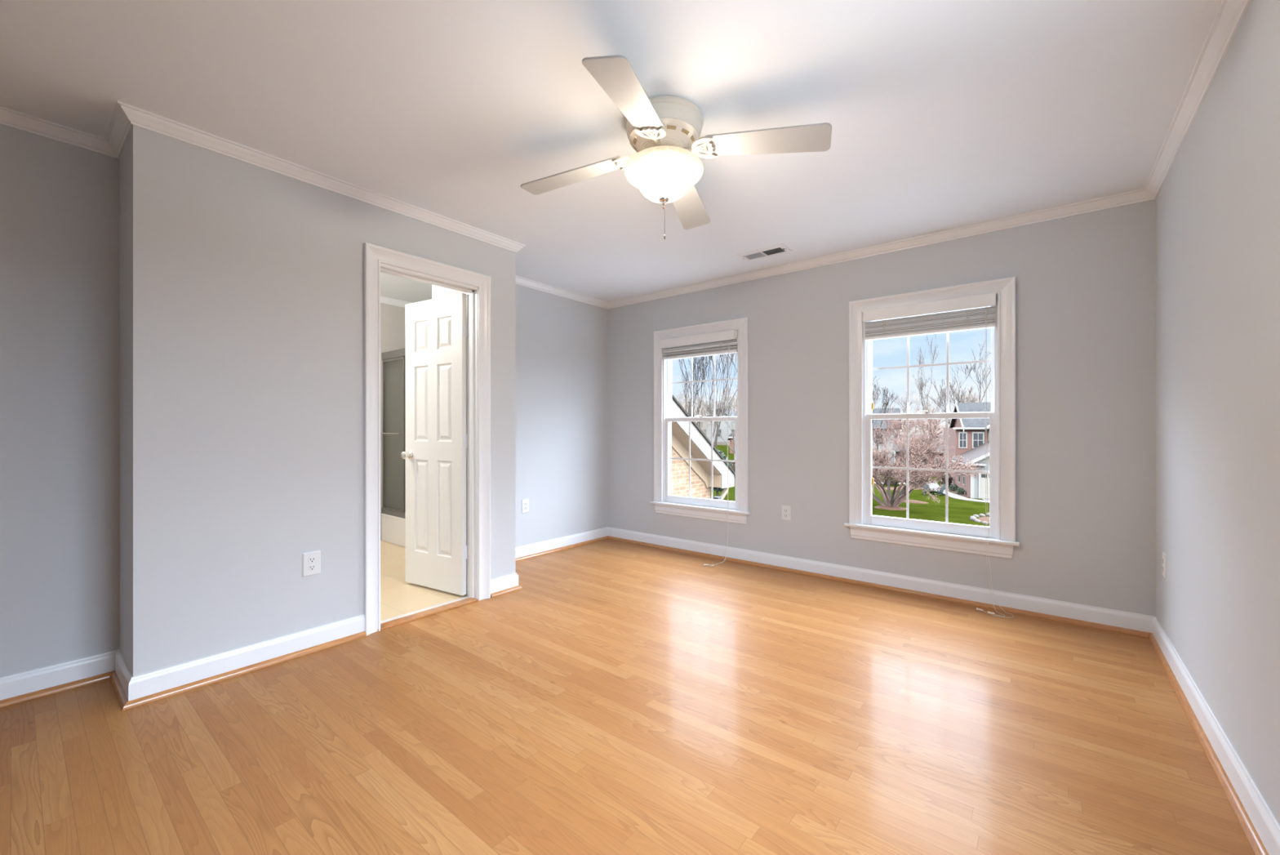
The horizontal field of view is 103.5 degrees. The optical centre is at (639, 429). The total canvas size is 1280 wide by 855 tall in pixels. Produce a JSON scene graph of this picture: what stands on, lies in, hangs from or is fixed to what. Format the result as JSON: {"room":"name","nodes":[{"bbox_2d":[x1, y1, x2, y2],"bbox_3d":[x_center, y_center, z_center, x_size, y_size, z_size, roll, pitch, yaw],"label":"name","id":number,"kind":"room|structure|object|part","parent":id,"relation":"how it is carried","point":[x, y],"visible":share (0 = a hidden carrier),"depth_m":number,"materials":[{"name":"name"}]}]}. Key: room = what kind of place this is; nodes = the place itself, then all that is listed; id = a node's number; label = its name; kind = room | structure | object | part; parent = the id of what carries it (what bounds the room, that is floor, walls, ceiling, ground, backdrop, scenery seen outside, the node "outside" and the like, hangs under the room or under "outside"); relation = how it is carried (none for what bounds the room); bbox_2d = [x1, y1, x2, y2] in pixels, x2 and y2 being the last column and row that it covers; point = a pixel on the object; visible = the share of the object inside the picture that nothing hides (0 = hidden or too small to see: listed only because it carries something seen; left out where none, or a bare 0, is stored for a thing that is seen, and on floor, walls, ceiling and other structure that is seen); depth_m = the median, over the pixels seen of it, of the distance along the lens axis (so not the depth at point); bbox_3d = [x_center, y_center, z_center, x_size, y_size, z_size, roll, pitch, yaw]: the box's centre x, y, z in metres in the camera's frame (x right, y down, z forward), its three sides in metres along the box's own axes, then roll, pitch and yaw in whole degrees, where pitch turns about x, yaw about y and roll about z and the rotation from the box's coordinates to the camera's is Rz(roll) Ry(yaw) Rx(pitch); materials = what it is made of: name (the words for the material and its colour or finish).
{"room":"empty bedroom","nodes":[
{"label":"empty bedroom","id":0,"kind":"room"},
{"bbox_2d":[0,124,119,676],"bbox_3d":[-3.141,-0.087,1.470,0.120,2.412,2.262,0,0,39],"label":"wall","id":1,"kind":"structure","parent":0,"point":[60,201],"depth_m":2.17,"materials":[{"name":"grey paint"}]},
{"bbox_2d":[0,670,114,706],"bbox_3d":[-3.080,1.107,1.412,0.018,0.024,2.248,0,0,39],"label":"trim","id":2,"kind":"structure","parent":1,"relation":"attached to","point":[57,688],"depth_m":2.14,"materials":[{"name":"brown wood"}]},
{"bbox_2d":[0,648,118,699],"bbox_3d":[-3.088,1.063,1.428,0.015,0.112,2.262,0,0,39],"label":"baseboard","id":3,"kind":"structure","parent":1,"relation":"attached to","point":[28,681],"depth_m":2.16,"materials":[{"name":"white paint"}]},
{"bbox_2d":[0,106,119,159],"bbox_3d":[-3.075,-1.266,1.417,0.049,0.055,2.262,0,0,39],"label":"crown molding","id":4,"kind":"structure","parent":1,"relation":"attached to","point":[9,117],"depth_m":2.15,"materials":[{"name":"white paint"}]},
{"bbox_2d":[119,136,128,666],"bbox_3d":[-3.024,-0.103,2.903,2.330,2.445,0.120,0,0,39],"label":"wall","id":5,"kind":"structure","parent":0,"point":[124,158],"depth_m":2.21,"materials":[{"name":"grey paint"}]},
{"bbox_2d":[105,101,133,158],"bbox_3d":[-2.221,-1.266,2.151,0.463,0.055,0.049,0,0,39],"label":"crown molding","id":6,"kind":"structure","parent":5,"relation":"attached to","point":[120,126],"depth_m":2.14,"materials":[{"name":"white paint"}]},
{"bbox_2d":[110,670,128,709],"bbox_3d":[-2.221,1.107,2.152,0.432,0.024,0.018,0,0,39],"label":"trim","id":7,"kind":"structure","parent":5,"relation":"attached to","point":[117,686],"depth_m":2.14,"materials":[{"name":"brown wood"}]},
{"bbox_2d":[115,648,133,699],"bbox_3d":[-2.224,1.063,2.175,0.429,0.112,0.015,0,0,39],"label":"baseboard","id":8,"kind":"structure","parent":5,"relation":"attached to","point":[122,670],"depth_m":2.16,"materials":[{"name":"white paint"}]},
{"bbox_2d":[128,124,515,675],"bbox_3d":[-1.825,-0.087,3.084,0.914,2.412,1.903,0,0,39],"label":"wall","id":9,"kind":"structure","parent":0,"point":[246,280],"depth_m":2.36,"materials":[{"name":"grey paint"}]},
{"bbox_2d":[122,631,366,710],"bbox_3d":[-1.776,1.107,2.376,0.018,0.024,0.926,0,0,39],"label":"trim","id":10,"kind":"structure","parent":9,"relation":"attached to","point":[138,701],"depth_m":2.29,"materials":[{"name":"brown wood"}]},
{"bbox_2d":[128,613,364,700],"bbox_3d":[-1.783,1.063,2.393,0.015,0.112,0.908,0,0,39],"label":"baseboard","id":11,"kind":"structure","parent":9,"relation":"attached to","point":[165,678],"depth_m":2.31,"materials":[{"name":"white paint"}]},
{"bbox_2d":[302,550,320,576],"bbox_3d":[-1.659,0.679,2.553,0.009,0.118,0.080,0,0,39],"label":"electrical outlet","id":12,"kind":"object","parent":9,"relation":"attached to","point":[311,560],"visible":1,"depth_m":2.55,"materials":[{"name":"white plastic"}]},
{"bbox_2d":[307,556,315,562],"bbox_3d":[-1.658,0.659,2.551,0.005,0.028,0.034,0,0,39],"label":"receptacle","id":13,"kind":"object","parent":12,"relation":"attached to","point":[310,559],"depth_m":2.55,"materials":[{"name":"grey plastic"}]},
{"bbox_2d":[307,564,315,570],"bbox_3d":[-1.658,0.699,2.551,0.005,0.028,0.034,0,0,39],"label":"receptacle","id":14,"kind":"object","parent":12,"relation":"attached to","point":[310,566],"depth_m":2.55,"materials":[{"name":"grey plastic"}]},
{"bbox_2d":[117,100,525,252],"bbox_3d":[-1.449,-1.266,2.782,0.049,0.055,2.001,0,0,39],"label":"crown molding","id":15,"kind":"structure","parent":9,"relation":"attached to","point":[140,117],"depth_m":2.48,"materials":[{"name":"white paint"}]},
{"bbox_2d":[364,242,490,635],"bbox_3d":[-1.528,0.053,3.277,0.745,2.133,0.792,0,0,39],"label":"door","id":16,"kind":"structure","parent":9,"relation":"in","point":[437,330],"depth_m":3.36,"materials":[{"name":"white paint"}]},
{"bbox_3d":[-1.663,0.184,3.595,0.062,0.062,0.065,0,0,31],"label":"knob","id":17,"kind":"part","parent":16,"relation":"part of","materials":[{"name":"silver metal"}]},
{"bbox_3d":[-1.330,1.117,3.105,0.059,0.007,0.636,0,0,39],"label":"marble sill","id":18,"kind":"part","parent":16,"relation":"part of","materials":[{"name":"white stone"}]},
{"bbox_2d":[490,573,518,593],"bbox_3d":[-0.930,1.063,3.457,0.015,0.112,0.231,0,0,39],"label":"baseboard","id":19,"kind":"structure","parent":9,"relation":"attached to","point":[501,583],"depth_m":3.45,"materials":[{"name":"white paint"}]},
{"bbox_2d":[490,585,522,597],"bbox_3d":[-0.912,1.107,3.454,0.018,0.024,0.249,0,0,39],"label":"trim","id":20,"kind":"structure","parent":9,"relation":"attached to","point":[517,587],"depth_m":3.44,"materials":[{"name":"brown wood"}]},
{"bbox_2d":[380,302,405,540],"bbox_3d":[-2.982,-0.103,4.721,0.120,2.445,2.768,0,0,39],"label":"wall","id":21,"kind":"structure","parent":0,"point":[393,317],"depth_m":5.18,"materials":[{"name":"paint"}]},
{"bbox_2d":[380,296,412,307],"bbox_3d":[-2.948,-1.298,4.629,0.049,0.055,2.668,0,0,39],"label":"crown molding","id":22,"kind":"structure","parent":21,"relation":"attached to","point":[387,300],"depth_m":5.16,"materials":[{"name":"white paint"}]},
{"bbox_2d":[515,284,607,546],"bbox_3d":[-0.894,-0.087,4.610,0.120,2.412,1.642,0,0,39],"label":"wall","id":23,"kind":"structure","parent":0,"point":[561,343],"depth_m":4.70,"materials":[{"name":"grey paint"}]},
{"bbox_2d":[521,498,528,512],"bbox_3d":[-0.994,0.666,4.383,0.009,0.118,0.076,0,0,39],"label":"electrical outlet","id":24,"kind":"object","parent":23,"relation":"attached to","point":[525,502],"visible":1,"depth_m":4.38,"materials":[{"name":"white plastic"}]},
{"bbox_2d":[515,526,608,558],"bbox_3d":[-0.842,1.063,4.567,0.015,0.112,1.642,0,0,39],"label":"baseboard","id":25,"kind":"structure","parent":23,"relation":"attached to","point":[523,550],"depth_m":4.68,"materials":[{"name":"white paint"}]},
{"bbox_2d":[515,275,608,308],"bbox_3d":[-0.828,-1.266,4.557,0.049,0.055,1.642,0,0,39],"label":"crown molding","id":26,"kind":"structure","parent":23,"relation":"attached to","point":[521,281],"depth_m":4.66,"materials":[{"name":"white paint"}]},
{"bbox_2d":[515,535,608,561],"bbox_3d":[-0.829,1.107,4.557,0.018,0.024,1.613,0,0,39],"label":"trim","id":27,"kind":"structure","parent":23,"relation":"attached to","point":[532,555],"depth_m":4.66,"materials":[{"name":"brown wood"}]},
{"bbox_2d":[0,0,1222,302],"bbox_3d":[-1.258,-1.353,2.232,5.925,0.120,6.047,0,0,39],"label":"ceiling","id":28,"kind":"structure","parent":0,"point":[943,115],"depth_m":1.98,"materials":[{"name":"paint"}]},
{"bbox_2d":[520,55,831,239],"bbox_3d":[0.100,-1.043,2.116,1.013,0.500,1.013,0,0,-26],"label":"ceiling fan","id":29,"kind":"object","parent":28,"relation":"hanging from","point":[664,131],"visible":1,"depth_m":2.00,"materials":[{"name":"beige metal"}]},
{"bbox_3d":[-0.294,-1.126,2.255,0.479,0.077,0.147,0,0,18],"label":"fan blade","id":30,"kind":"part","parent":29,"relation":"part of","materials":[{"name":"white wood"}]},
{"bbox_3d":[-0.038,-1.126,1.723,0.147,0.077,0.479,0,0,18],"label":"fan blade","id":31,"kind":"part","parent":29,"relation":"part of","materials":[{"name":"white wood"}]},
{"bbox_3d":[0.100,-1.040,2.116,0.329,0.155,0.329,0,0,39],"label":"lamp shade","id":32,"kind":"part","parent":29,"relation":"part of","materials":[{"name":"white glass"}]},
{"bbox_3d":[0.238,-1.126,2.510,0.147,0.077,0.479,0,0,18],"label":"fan blade","id":33,"kind":"part","parent":29,"relation":"part of","materials":[{"name":"white wood"}]},
{"bbox_3d":[0.494,-1.126,1.978,0.479,0.077,0.147,0,0,18],"label":"fan blade","id":34,"kind":"part","parent":29,"relation":"part of","materials":[{"name":"white wood"}]},
{"bbox_2d":[736,243,792,261],"bbox_3d":[0.908,-1.285,3.701,0.364,0.016,0.176,0,0,39],"label":"ceiling vent","id":35,"kind":"object","parent":28,"relation":"in","point":[782,248],"visible":1,"depth_m":3.67,"materials":[{"name":"white metal"}]},
{"bbox_2d":[0,538,1255,854],"bbox_3d":[-1.258,1.179,2.232,5.885,0.120,6.007,0,0,39],"label":"floor","id":36,"kind":"structure","parent":0,"point":[628,698],"depth_m":1.83,"materials":[{"name":"brown wood"}]},
{"bbox_2d":[381,513,405,546],"bbox_3d":[-1.823,0.983,4.943,1.406,0.272,0.767,0,0,39],"label":"bathtub","id":37,"kind":"object","parent":36,"relation":"on","point":[393,527],"visible":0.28,"depth_m":4.92,"materials":[{"name":"white"}]},
{"bbox_2d":[380,347,405,518],"bbox_3d":[-2.054,0.037,4.655,1.406,1.617,0.098,0,0,39],"label":"shower enclosure","id":38,"kind":"object","parent":37,"relation":"on","point":[397,354],"visible":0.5,"depth_m":4.89,"materials":[{"name":"clear glass"}]},
{"bbox_3d":[-2.041,-0.734,4.672,1.406,0.075,0.056,0,0,39],"label":"header rail","id":39,"kind":"part","parent":38,"relation":"part of","materials":[{"name":"silver metal"}]},
{"bbox_2d":[607,199,1155,616],"bbox_3d":[1.212,-0.087,4.049,4.107,2.412,0.120,0,0,39],"label":"wall","id":40,"kind":"structure","parent":0,"point":[1086,282],"depth_m":3.19,"materials":[{"name":"grey paint"}]},
{"bbox_2d":[649,317,751,524],"bbox_3d":[0.546,-0.067,4.555,1.028,1.728,0.165,0,0,39],"label":"window","id":41,"kind":"structure","parent":40,"relation":"in","point":[664,502],"depth_m":4.52,"materials":[{"name":"white paint"}]},
{"bbox_3d":[0.571,-0.453,4.579,0.791,0.764,0.035,0,0,39],"label":"sash","id":42,"kind":"part","parent":41,"relation":"part of","materials":[{"name":"white paint"}]},
{"bbox_2d":[659,329,737,566],"bbox_3d":[0.436,0.140,4.427,0.796,1.959,0.354,0,0,39],"label":"window blind","id":43,"kind":"object","parent":41,"relation":"attached to","point":[725,342],"visible":0.95,"depth_m":4.47,"materials":[{"name":"white"}]},
{"bbox_3d":[0.533,-0.662,4.531,0.772,0.018,0.052,0,0,39],"label":"rail","id":44,"kind":"part","parent":43,"relation":"part of","materials":[{"name":"white plastic"}]},
{"bbox_3d":[0.660,0.174,4.216,0.060,1.891,0.254,0,0,39],"label":"pull cord","id":45,"kind":"part","parent":43,"relation":"part of","materials":[{"name":"white fabric"}]},
{"bbox_3d":[0.545,0.289,4.546,0.791,0.793,0.034,0,0,39],"label":"sash","id":46,"kind":"part","parent":41,"relation":"part of","materials":[{"name":"white paint"}]},
{"bbox_2d":[781,505,791,520],"bbox_3d":[1.159,0.666,4.009,0.076,0.118,0.009,0,0,39],"label":"electrical outlet","id":47,"kind":"object","parent":40,"relation":"attached to","point":[785,509],"visible":1,"depth_m":4.00,"materials":[{"name":"white plastic"}]},
{"bbox_2d":[608,535,1151,637],"bbox_3d":[1.206,1.107,3.946,3.958,0.024,0.018,0,0,39],"label":"trim","id":48,"kind":"structure","parent":40,"relation":"attached to","point":[1112,628],"depth_m":3.40,"materials":[{"name":"brown wood"}]},
{"bbox_2d":[607,526,1154,632],"bbox_3d":[1.216,1.063,3.959,3.987,0.112,0.015,0,0,39],"label":"baseboard","id":49,"kind":"structure","parent":40,"relation":"attached to","point":[1142,622],"depth_m":3.40,"materials":[{"name":"white paint"}]},
{"bbox_2d":[607,188,1154,309],"bbox_3d":[1.206,-1.266,3.946,3.987,0.055,0.049,0,0,39],"label":"crown molding","id":50,"kind":"structure","parent":40,"relation":"attached to","point":[1140,195],"depth_m":3.40,"materials":[{"name":"white paint"}]},
{"bbox_2d":[844,276,1020,558],"bbox_3d":[1.943,-0.067,3.434,1.028,1.728,0.165,0,0,39],"label":"window","id":51,"kind":"structure","parent":40,"relation":"in","point":[944,535],"depth_m":3.35,"materials":[{"name":"white paint"}]},
{"bbox_3d":[1.942,0.289,3.426,0.791,0.793,0.034,0,0,39],"label":"sash","id":52,"kind":"part","parent":51,"relation":"part of","materials":[{"name":"white paint"}]},
{"bbox_3d":[1.968,-0.453,3.459,0.791,0.764,0.035,0,0,39],"label":"sash","id":53,"kind":"part","parent":51,"relation":"part of","materials":[{"name":"white paint"}]},
{"bbox_2d":[862,292,1013,617],"bbox_3d":[1.922,0.136,3.327,0.875,1.967,0.210,0,0,39],"label":"window blind","id":54,"kind":"object","parent":51,"relation":"attached to","point":[984,317],"visible":0.99,"depth_m":3.35,"materials":[{"name":"white fabric"}]},
{"bbox_3d":[1.931,-0.650,3.409,0.774,0.018,0.052,0,0,39],"label":"rail","id":55,"kind":"part","parent":54,"relation":"part of","materials":[{"name":"white plastic"}]},
{"bbox_3d":[2.112,-0.702,3.249,0.022,0.134,0.038,0,0,39],"label":"ladder cord","id":56,"kind":"part","parent":54,"relation":"part of","materials":[{"name":"white fabric"}]},
{"bbox_3d":[2.168,0.174,3.071,0.104,1.891,0.169,0,0,-31],"label":"pull cord","id":57,"kind":"part","parent":54,"relation":"part of","materials":[{"name":"white fabric"}]},
{"bbox_2d":[1155,0,1279,825],"bbox_3d":[1.006,-0.087,0.415,0.120,2.412,6.047,0,0,39],"label":"wall","id":58,"kind":"structure","parent":0,"point":[1218,202],"depth_m":1.63,"materials":[{"name":"grey paint"}]},
{"bbox_2d":[1162,551,1166,577],"bbox_3d":[2.603,0.674,2.508,0.009,0.118,0.076,0,0,39],"label":"electrical outlet","id":59,"kind":"object","parent":58,"relation":"attached to","point":[1164,555],"visible":1,"depth_m":2.49,"materials":[{"name":"white plastic"}]},
{"bbox_2d":[1144,0,1251,199],"bbox_3d":[0.940,-1.266,0.468,0.049,0.055,5.807,0,0,39],"label":"crown molding","id":60,"kind":"structure","parent":58,"relation":"attached to","point":[1229,15],"depth_m":1.84,"materials":[{"name":"white paint"}]},
{"bbox_2d":[1147,632,1269,854],"bbox_3d":[0.936,1.107,0.462,0.018,0.024,5.792,0,0,39],"label":"trim","id":61,"kind":"structure","parent":58,"relation":"attached to","point":[1256,843],"depth_m":1.67,"materials":[{"name":"brown wood"}]},
{"bbox_2d":[1152,616,1279,854],"bbox_3d":[0.954,1.063,0.458,0.015,0.112,5.807,0,0,39],"label":"baseboard","id":62,"kind":"structure","parent":58,"relation":"attached to","point":[1264,822],"depth_m":1.62,"materials":[{"name":"white paint"}]},
{"label":"outside","id":63,"kind":"structure","parent":0,"visible":0},
{"bbox_2d":[710,422,989,526],"bbox_3d":[16.523,1.669,92.511,170.000,7.900,155.000,0,0,39],"label":"ground","id":64,"kind":"structure","parent":63,"point":[959,511],"depth_m":36.63,"materials":[{"name":"green plant"}]},
{"bbox_2d":[671,393,735,499],"bbox_3d":[-1.942,1.834,9.957,6.350,7.569,4.304,0,0,39],"label":"brick gable wing","id":65,"kind":"object","parent":64,"relation":"on","point":[700,445],"visible":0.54,"depth_m":8.81,"materials":[{"name":"brown"}]},
{"bbox_2d":[712,496,721,499],"bbox_3d":[1.456,1.349,9.550,0.120,0.140,0.120,0,0,39],"label":"wall light","id":66,"kind":"object","parent":65,"relation":"attached to","point":[713,497],"depth_m":9.52,"materials":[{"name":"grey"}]},
{"bbox_2d":[678,352,737,447],"bbox_3d":[4.311,-1.251,30.190,4.774,13.842,5.284,0,0,34],"label":"bare tree","id":67,"kind":"object","parent":64,"relation":"on","point":[704,375],"visible":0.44,"depth_m":30.32,"materials":[{"name":"brown plant"}]},
{"bbox_2d":[697,408,737,441],"bbox_3d":[16.667,-0.136,97.917,10.800,7.340,8.800,0,0,29],"label":"house","id":68,"kind":"structure","parent":64,"relation":"on","point":[725,431],"depth_m":94.19,"materials":[{"name":"grey"}]},
{"bbox_2d":[702,386,737,455],"bbox_3d":[10.100,-0.196,46.265,7.454,11.034,9.317,0,0,39],"label":"bare tree","id":69,"kind":"object","parent":64,"relation":"on","point":[712,399],"visible":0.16,"depth_m":44.95,"materials":[{"name":"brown plant"}]},
{"bbox_2d":[710,448,731,496],"bbox_3d":[6.004,3.462,38.279,2.574,3.930,2.492,0,0,39],"label":"evergreen tree","id":70,"kind":"object","parent":64,"relation":"on","point":[721,452],"visible":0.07,"depth_m":37.78,"materials":[{"name":"green plant"}]},
{"bbox_2d":[726,430,735,453],"bbox_3d":[19.959,0.654,81.164,9.800,8.340,8.800,0,0,27],"label":"brick house","id":71,"kind":"structure","parent":64,"relation":"on","point":[729,437],"depth_m":79.46,"materials":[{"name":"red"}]},
{"bbox_2d":[729,459,735,470],"bbox_3d":[11.276,3.979,56.018,2.967,1.548,2.894,0,0,39],"label":"shrub","id":72,"kind":"object","parent":64,"relation":"on","point":[732,464],"visible":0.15,"depth_m":55.47,"materials":[{"name":"green plant"}]},
{"bbox_2d":[675,383,991,459],"bbox_3d":[20.346,-3.417,98.147,105.011,16.648,63.014,0,0,39],"label":"woodland","id":73,"kind":"object","parent":64,"relation":"on","point":[966,396],"visible":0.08,"depth_m":89.85,"materials":[{"name":"plant"}]},
{"bbox_2d":[871,377,898,478],"bbox_3d":[27.477,-0.158,56.920,3.312,11.771,3.405,0,0,0],"label":"bare tree","id":74,"kind":"object","parent":64,"relation":"on","point":[874,384],"visible":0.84,"depth_m":57.24,"materials":[{"name":"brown plant"}]},
{"bbox_2d":[871,408,901,466],"bbox_3d":[31.855,1.215,72.631,9.800,8.340,8.800,0,0,31],"label":"house","id":75,"kind":"structure","parent":64,"relation":"on","point":[876,411],"depth_m":68.00,"materials":[{"name":"grey"}]},
{"bbox_3d":[32.105,1.335,67.768,0.900,1.300,0.015,0,0,31],"label":"pane","id":76,"kind":"part","parent":75,"relation":"part of","materials":[{"name":"clear glass"}]},
{"bbox_2d":[873,505,906,510],"bbox_3d":[17.847,5.564,35.939,2.548,0.210,1.985,0,0,39],"label":"mulch bed","id":77,"kind":"object","parent":64,"relation":"on","point":[895,508],"visible":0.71,"depth_m":35.47,"materials":[{"name":"brown soil"}]},
{"bbox_2d":[871,406,984,506],"bbox_3d":[17.291,2.009,36.050,8.437,7.606,11.967,0,0,4],"label":"blossoming tree","id":78,"kind":"object","parent":77,"relation":"on","point":[916,460],"visible":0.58,"depth_m":34.11,"materials":[{"name":"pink plant"}]},
{"bbox_2d":[880,471,902,484],"bbox_3d":[25.381,4.861,50.719,2.244,1.621,2.400,0,0,39],"label":"shrub","id":79,"kind":"object","parent":64,"relation":"on","point":[891,482],"visible":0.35,"depth_m":50.32,"materials":[{"name":"green plant"}]},
{"bbox_2d":[880,487,910,490],"bbox_3d":[23.901,5.564,47.262,3.006,0.210,2.276,0,0,39],"label":"mulch bed","id":80,"kind":"object","parent":64,"relation":"on","point":[886,488],"visible":0.36,"depth_m":46.86,"materials":[{"name":"brown soil"}]},
{"bbox_2d":[890,435,926,499],"bbox_3d":[20.445,3.082,38.237,1.723,5.299,3.116,0,0,-31],"label":"slim tree","id":81,"kind":"object","parent":64,"relation":"on","point":[921,436],"visible":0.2,"depth_m":38.75,"materials":[{"name":"grey plant"}]},
{"bbox_2d":[896,484,922,489],"bbox_3d":[26.173,5.544,48.650,2.758,0.250,3.930,0,0,39],"label":"mulch bed","id":82,"kind":"object","parent":64,"relation":"on","point":[909,486],"visible":0.19,"depth_m":47.56,"materials":[{"name":"brown soil"}]},
{"bbox_2d":[908,472,926,484],"bbox_3d":[26.762,4.830,49.068,2.081,1.694,2.027,0,0,39],"label":"shrub","id":83,"kind":"object","parent":82,"relation":"on","point":[917,473],"visible":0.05,"depth_m":48.62,"materials":[{"name":"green plant"}]},
{"bbox_2d":[902,499,928,503],"bbox_3d":[20.828,5.564,39.203,3.188,0.210,1.577,0,0,39],"label":"mulch bed","id":84,"kind":"object","parent":64,"relation":"on","point":[904,500],"visible":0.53,"depth_m":38.52,"materials":[{"name":"brown soil"}]},
{"bbox_2d":[892,434,943,476],"bbox_3d":[34.614,3.345,61.750,6.300,5.340,6.770,0,0,31],"label":"brick house","id":85,"kind":"structure","parent":64,"relation":"on","point":[940,448],"depth_m":59.48,"materials":[{"name":"brown"}]},
{"bbox_2d":[921,484,933,495],"bbox_3d":[24.540,5.129,43.143,0.800,0.980,0.940,0,0,9],"label":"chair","id":86,"kind":"object","parent":64,"relation":"on","point":[923,486],"visible":0.59,"depth_m":43.25,"materials":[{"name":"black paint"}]},
{"bbox_3d":[24.573,5.009,43.356,0.560,0.740,0.331,0,0,9],"label":"backrest","id":87,"kind":"part","parent":86,"relation":"part of","materials":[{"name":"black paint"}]},
{"bbox_2d":[912,333,952,434],"bbox_3d":[39.503,-5.122,68.436,5.215,19.124,7.139,0,0,39],"label":"bare tree","id":88,"kind":"object","parent":64,"relation":"on","point":[921,388],"visible":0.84,"depth_m":68.39,"materials":[{"name":"brown plant"}]},
{"bbox_2d":[933,483,945,495],"bbox_3d":[25.540,5.129,42.980,0.940,0.980,0.800,0,0,-3],"label":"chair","id":89,"kind":"object","parent":64,"relation":"on","point":[941,490],"visible":0.76,"depth_m":42.84,"materials":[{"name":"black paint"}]},
{"bbox_3d":[25.755,5.009,42.992,0.331,0.740,0.560,0,0,-3],"label":"backrest","id":90,"kind":"part","parent":89,"relation":"part of","materials":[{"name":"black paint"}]},
{"bbox_2d":[939,485,968,497],"bbox_3d":[28.267,5.634,45.329,0.853,0.170,8.635,0,0,20],"label":"mulch bed","id":91,"kind":"object","parent":64,"relation":"on","point":[950,491],"visible":0.46,"depth_m":43.87,"materials":[{"name":"brown soil"}]},
{"bbox_2d":[940,472,953,487],"bbox_3d":[29.257,4.876,48.262,1.069,1.589,1.068,0,0,-20],"label":"shrub","id":92,"kind":"object","parent":91,"relation":"on","point":[949,479],"visible":0.56,"depth_m":48.02,"materials":[{"name":"green plant"}]},
{"bbox_2d":[947,484,959,491],"bbox_3d":[28.306,5.290,45.558,0.857,0.766,0.850,0,0,-35],"label":"shrub","id":93,"kind":"object","parent":91,"relation":"on","point":[951,486],"visible":0.94,"depth_m":45.39,"materials":[{"name":"green plant"}]},
{"bbox_2d":[955,486,964,493],"bbox_3d":[27.512,5.299,43.223,0.718,0.746,0.726,0,0,-23],"label":"shrub","id":94,"kind":"object","parent":91,"relation":"on","point":[961,491],"visible":0.99,"depth_m":43.09,"materials":[{"name":"green plant"}]},
{"bbox_2d":[927,481,989,502],"bbox_3d":[28.248,5.649,45.955,3.634,0.140,17.074,0,0,10],"label":"garden path","id":95,"kind":"structure","parent":64,"relation":"on","point":[935,486],"depth_m":42.14,"materials":[{"name":"concrete"}]},
{"bbox_2d":[928,340,991,424],"bbox_3d":[38.977,-2.844,61.312,8.453,16.128,5.632,0,0,-37],"label":"bare tree","id":96,"kind":"object","parent":64,"relation":"on","point":[974,365],"visible":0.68,"depth_m":61.11,"materials":[{"name":"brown plant"}]},
{"bbox_2d":[943,402,991,498],"bbox_3d":[34.147,1.589,45.446,10.720,8.460,14.270,0,0,23],"label":"brick house","id":97,"kind":"structure","parent":64,"relation":"on","point":[967,435],"depth_m":46.52,"materials":[{"name":"red"}]},
{"bbox_3d":[31.377,-1.208,50.169,0.080,2.865,7.700,0,0,23],"label":"gable trim","id":98,"kind":"part","parent":97,"relation":"part of","materials":[{"name":"white"}]},
{"bbox_3d":[29.995,1.019,46.896,0.500,1.300,0.015,0,0,23],"label":"pane","id":99,"kind":"part","parent":97,"relation":"part of","materials":[{"name":"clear glass"}]},
{"bbox_3d":[30.570,1.229,46.522,2.950,2.780,0.350,0,0,23],"label":"eave trim","id":100,"kind":"part","parent":97,"relation":"part of","materials":[{"name":"white"}]},
{"bbox_3d":[29.801,1.874,39.577,7.240,2.330,0.045,0,0,23],"label":"rake trim","id":101,"kind":"part","parent":97,"relation":"part of","materials":[{"name":"white"}]},
{"bbox_3d":[31.101,1.019,46.432,0.750,1.300,0.015,0,0,23],"label":"pane","id":102,"kind":"part","parent":97,"relation":"part of","materials":[{"name":"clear glass"}]},
{"bbox_3d":[28.795,4.484,40.386,2.920,2.270,0.080,0,0,23],"label":"door frame","id":103,"kind":"part","parent":97,"relation":"part of","materials":[{"name":"white wood"}]},
{"bbox_2d":[969,516,977,519],"bbox_3d":[20.638,5.573,31.247,0.407,0.282,0.435,0,0,39],"label":"edging stone","id":104,"kind":"object","parent":64,"relation":"on","point":[971,517],"visible":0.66,"depth_m":31.15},
{"bbox_2d":[977,516,989,523],"bbox_3d":[22.009,5.584,31.073,2.361,0.170,3.521,0,0,39],"label":"garden bed","id":105,"kind":"object","parent":64,"relation":"on","point":[981,518],"visible":0.18,"depth_m":31.17,"materials":[{"name":"brown soil"}]}
]}

